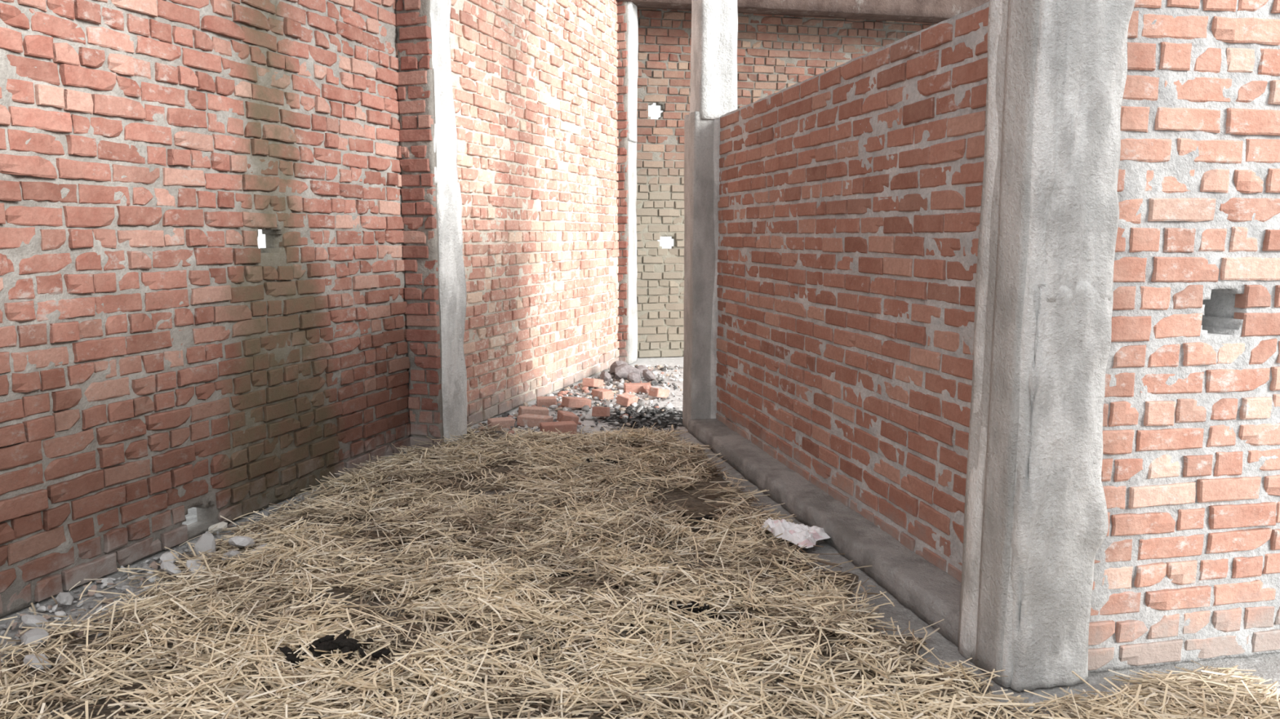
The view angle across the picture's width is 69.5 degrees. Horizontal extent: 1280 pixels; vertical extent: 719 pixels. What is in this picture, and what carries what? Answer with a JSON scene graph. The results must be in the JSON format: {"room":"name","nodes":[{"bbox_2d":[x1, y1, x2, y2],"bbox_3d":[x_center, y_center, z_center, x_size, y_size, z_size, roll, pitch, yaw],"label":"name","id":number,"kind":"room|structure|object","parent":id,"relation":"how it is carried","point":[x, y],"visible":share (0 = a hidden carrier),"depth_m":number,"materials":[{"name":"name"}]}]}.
{"room":"unfinished brick building","nodes":[
{"label":"unfinished brick building","id":0,"kind":"room"},
{"bbox_2d":[0,0,619,617],"bbox_3d":[-1.782,-1.334,4.276,0.168,4.100,10.239,2,8,17],"label":"wall","id":1,"kind":"structure","parent":0,"point":[158,362],"depth_m":4.22,"materials":[{"name":"brick"}]},
{"bbox_2d":[627,1,638,364],"bbox_3d":[-0.201,-1.956,9.234,0.340,4.005,0.297,2,8,17],"label":"concrete column","id":2,"kind":"structure","parent":0,"point":[633,24],"depth_m":9.17,"materials":[{"name":"grey concrete"}]},
{"bbox_2d":[0,356,1279,707],"bbox_3d":[1.000,0.759,4.139,16.000,0.013,18.000,0,8,0],"label":"floor","id":3,"kind":"structure","parent":0,"point":[1267,666],"depth_m":3.34,"materials":[{"name":"grey concrete"}]},
{"bbox_2d":[0,479,342,707],"bbox_3d":[-1.604,0.821,3.152,1.085,0.135,3.668,2,8,17],"label":"rubble","id":4,"kind":"object","parent":3,"relation":"on","point":[206,542],"visible":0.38,"depth_m":3.43,"materials":[{"name":"grey stone"}]},
{"bbox_2d":[395,0,444,449],"bbox_3d":[-1.300,-1.431,5.365,0.213,4.000,0.081,3,8,20],"label":"brick pilaster","id":5,"kind":"object","parent":3,"relation":"on","point":[415,90],"visible":0.98,"depth_m":5.42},
{"bbox_2d":[518,405,548,415],"bbox_3d":[-0.760,0.379,6.590,0.207,0.089,0.111,-2,8,-17],"label":"brick","id":6,"kind":"object","parent":3,"relation":"on","point":[522,410],"visible":0.61,"depth_m":6.55,"materials":[{"name":"red brick"}]},
{"bbox_2d":[516,413,553,428],"bbox_3d":[-0.720,0.423,6.333,0.233,0.071,0.111,4,9,25],"label":"brick","id":7,"kind":"object","parent":3,"relation":"on","point":[530,420],"visible":0.77,"depth_m":6.29,"materials":[{"name":"red brick"}]},
{"bbox_2d":[536,395,556,407],"bbox_3d":[-0.713,0.325,7.059,0.154,0.071,0.116,-1,8,-6],"label":"brick","id":8,"kind":"object","parent":3,"relation":"on","point":[547,402],"visible":0.79,"depth_m":7.00,"materials":[{"name":"red brick"}]},
{"bbox_2d":[539,421,577,435],"bbox_3d":[-0.540,0.455,6.096,0.233,0.071,0.111,-2,8,-14],"label":"brick","id":9,"kind":"object","parent":3,"relation":"on","point":[562,426],"visible":0.77,"depth_m":6.05,"materials":[{"name":"red brick"}]},
{"bbox_2d":[556,410,578,425],"bbox_3d":[-0.502,0.407,6.380,0.119,0.090,0.198,-3,8,-18],"label":"brick","id":10,"kind":"object","parent":3,"relation":"on","point":[562,415],"visible":0.72,"depth_m":6.30,"materials":[{"name":"red brick"}]},
{"bbox_2d":[471,360,683,435],"bbox_3d":[0.184,0.212,7.550,1.742,0.166,3.762,2,8,17],"label":"rubble pile","id":11,"kind":"object","parent":3,"relation":"on","point":[620,370],"visible":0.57,"depth_m":7.70,"materials":[{"name":"grey stone"}]},
{"bbox_2d":[487,417,515,431],"bbox_3d":[-0.935,0.436,6.237,0.173,0.072,0.111,-3,8,-23],"label":"brick","id":12,"kind":"object","parent":11,"relation":"on","point":[503,421],"visible":0.78,"depth_m":6.20,"materials":[{"name":"red brick"}]},
{"bbox_2d":[560,396,591,408],"bbox_3d":[-0.480,0.325,6.956,0.208,0.098,0.111,-5,9,-34],"label":"brick","id":13,"kind":"object","parent":11,"relation":"on","point":[567,402],"visible":0.93,"depth_m":6.91,"materials":[{"name":"red brick"}]},
{"bbox_2d":[648,386,669,398],"bbox_3d":[0.153,0.267,7.404,0.135,0.093,0.112,-6,10,-40],"label":"brick","id":14,"kind":"object","parent":11,"relation":"on","point":[654,392],"visible":1,"depth_m":7.36,"materials":[{"name":"red brick"}]},
{"bbox_2d":[582,377,603,387],"bbox_3d":[-0.400,0.200,7.848,0.111,0.108,0.208,3,8,21],"label":"brick","id":15,"kind":"object","parent":3,"relation":"on","point":[588,382],"visible":0.89,"depth_m":7.76,"materials":[{"name":"red brick"}]},
{"bbox_2d":[591,406,609,417],"bbox_3d":[-0.279,0.376,6.610,0.112,0.090,0.114,1,8,10],"label":"brick","id":16,"kind":"object","parent":3,"relation":"on","point":[599,411],"visible":0.99,"depth_m":6.56,"materials":[{"name":"red brick"}]},
{"bbox_2d":[591,388,613,400],"bbox_3d":[-0.304,0.278,7.409,0.111,0.071,0.176,-6,10,-36],"label":"brick","id":17,"kind":"object","parent":3,"relation":"on","point":[602,393],"visible":0.95,"depth_m":7.35,"materials":[{"name":"red brick"}]},
{"bbox_2d":[616,0,628,364],"bbox_3d":[-0.196,-1.931,9.066,0.157,4.000,0.062,2,8,17],"label":"brick pilaster","id":18,"kind":"object","parent":3,"relation":"on","point":[622,6],"visible":0.7,"depth_m":9.07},
{"bbox_2d":[616,392,638,406],"bbox_3d":[-0.098,0.309,7.109,0.120,0.089,0.140,5,9,32],"label":"brick","id":19,"kind":"object","parent":3,"relation":"on","point":[626,399],"visible":0.89,"depth_m":7.06,"materials":[{"name":"red brick"}]},
{"bbox_2d":[586,400,679,431],"bbox_3d":[-0.142,0.410,6.556,0.888,0.038,1.505,0,8,0],"label":"heap","id":20,"kind":"object","parent":3,"relation":"on","point":[648,413],"visible":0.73,"depth_m":6.58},
{"bbox_2d":[0,432,1271,718],"bbox_3d":[-0.320,0.806,3.590,4.200,0.072,5.100,0,8,0],"label":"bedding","id":21,"kind":"object","parent":3,"relation":"on","point":[677,494],"visible":0.12,"depth_m":3.02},
{"bbox_2d":[0,422,1279,718],"bbox_3d":[-0.329,0.704,3.879,4.402,0.164,4.717,0,8,0],"label":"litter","id":22,"kind":"object","parent":21,"relation":"on","point":[655,660],"visible":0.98,"depth_m":2.98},
{"bbox_2d":[279,629,391,670],"bbox_3d":[-0.916,0.871,2.765,0.332,0.067,0.173,0,8,0],"label":"clump","id":23,"kind":"object","parent":22,"relation":"on","point":[326,643],"visible":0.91,"depth_m":2.76,"materials":[{"name":"black soil"}]},
{"bbox_2d":[550,566,594,582],"bbox_3d":[-0.251,0.799,3.407,0.178,0.044,0.104,0,8,0],"label":"clump","id":24,"kind":"object","parent":22,"relation":"on","point":[563,575],"visible":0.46,"depth_m":3.40,"materials":[{"name":"black soil"}]},
{"bbox_2d":[585,457,625,466],"bbox_3d":[-0.168,0.567,5.063,0.278,0.048,0.122,0,8,0],"label":"clump","id":25,"kind":"object","parent":22,"relation":"on","point":[587,460],"visible":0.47,"depth_m":5.05,"materials":[{"name":"black soil"}]},
{"bbox_2d":[654,600,718,618],"bbox_3d":[0.158,0.834,3.090,0.217,0.057,0.088,0,8,0],"label":"clump","id":26,"kind":"object","parent":22,"relation":"on","point":[705,607],"visible":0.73,"depth_m":3.07,"materials":[{"name":"black soil"}]},
{"bbox_2d":[761,518,830,548],"bbox_3d":[0.654,0.721,3.893,0.329,0.062,0.253,2,8,16],"label":"plastic bag","id":27,"kind":"object","parent":22,"relation":"on","point":[799,534],"visible":0.98,"depth_m":3.89,"materials":[{"name":"white plastic"}]},
{"bbox_2d":[676,513,715,524],"bbox_3d":[0.250,0.712,4.136,0.179,0.047,0.095,0,8,0],"label":"clump","id":28,"kind":"object","parent":21,"relation":"on","point":[706,517],"visible":0.66,"depth_m":4.12,"materials":[{"name":"black soil"}]},
{"bbox_2d":[623,382,651,393],"bbox_3d":[-0.019,0.238,7.701,0.223,0.071,0.111,-1,8,-6],"label":"brick","id":29,"kind":"object","parent":3,"relation":"on","point":[636,388],"visible":0.73,"depth_m":7.65,"materials":[{"name":"red brick"}]},
{"bbox_2d":[688,418,960,647],"bbox_3d":[0.765,0.649,4.548,0.222,0.096,3.356,-2,8,-12],"label":"plinth","id":30,"kind":"object","parent":3,"relation":"on","point":[922,587],"visible":0.94,"depth_m":3.81,"materials":[{"name":"concrete"}]},
{"bbox_2d":[1008,688,1184,717],"bbox_3d":[1.303,0.954,2.536,0.624,0.037,0.142,-2,8,-12],"label":"straw","id":31,"kind":"object","parent":3,"relation":"on","point":[1108,691],"visible":0.05,"depth_m":2.54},
{"bbox_2d":[682,0,737,430],"bbox_3d":[0.457,-1.519,5.998,0.299,4.005,0.292,-2,8,-13],"label":"concrete column","id":32,"kind":"structure","parent":0,"point":[714,23],"depth_m":5.95,"materials":[{"name":"grey concrete"}]},
{"bbox_2d":[635,7,937,357],"bbox_3d":[2.672,-2.131,10.178,6.207,4.101,0.133,-2,8,-12],"label":"wall","id":33,"kind":"structure","parent":0,"point":[775,53],"depth_m":9.70,"materials":[{"name":"brick"}]},
{"bbox_2d":[616,0,989,22],"bbox_3d":[2.554,-3.738,9.474,6.121,0.434,1.531,0,8,0],"label":"ceiling beam","id":34,"kind":"structure","parent":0,"point":[909,11],"depth_m":9.32,"materials":[{"name":"grey concrete"}]},
{"bbox_2d":[715,1,989,582],"bbox_3d":[0.895,-0.350,4.441,0.126,1.995,3.425,-2,8,-12],"label":"wall partition","id":35,"kind":"structure","parent":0,"point":[849,204],"depth_m":3.90,"materials":[{"name":"brick"}]},
{"bbox_2d":[958,0,1135,692],"bbox_3d":[1.166,-1.051,2.537,0.290,4.005,0.299,-2,8,-11],"label":"concrete column","id":36,"kind":"structure","parent":0,"point":[1036,520],"depth_m":2.58,"materials":[{"name":"grey concrete"}]},
{"bbox_2d":[1088,0,1279,673],"bbox_3d":[2.017,-0.332,2.836,1.504,2.500,0.233,-2,8,-12],"label":"wall","id":37,"kind":"structure","parent":0,"point":[1187,564],"depth_m":2.68,"materials":[{"name":"brick"}]}
]}

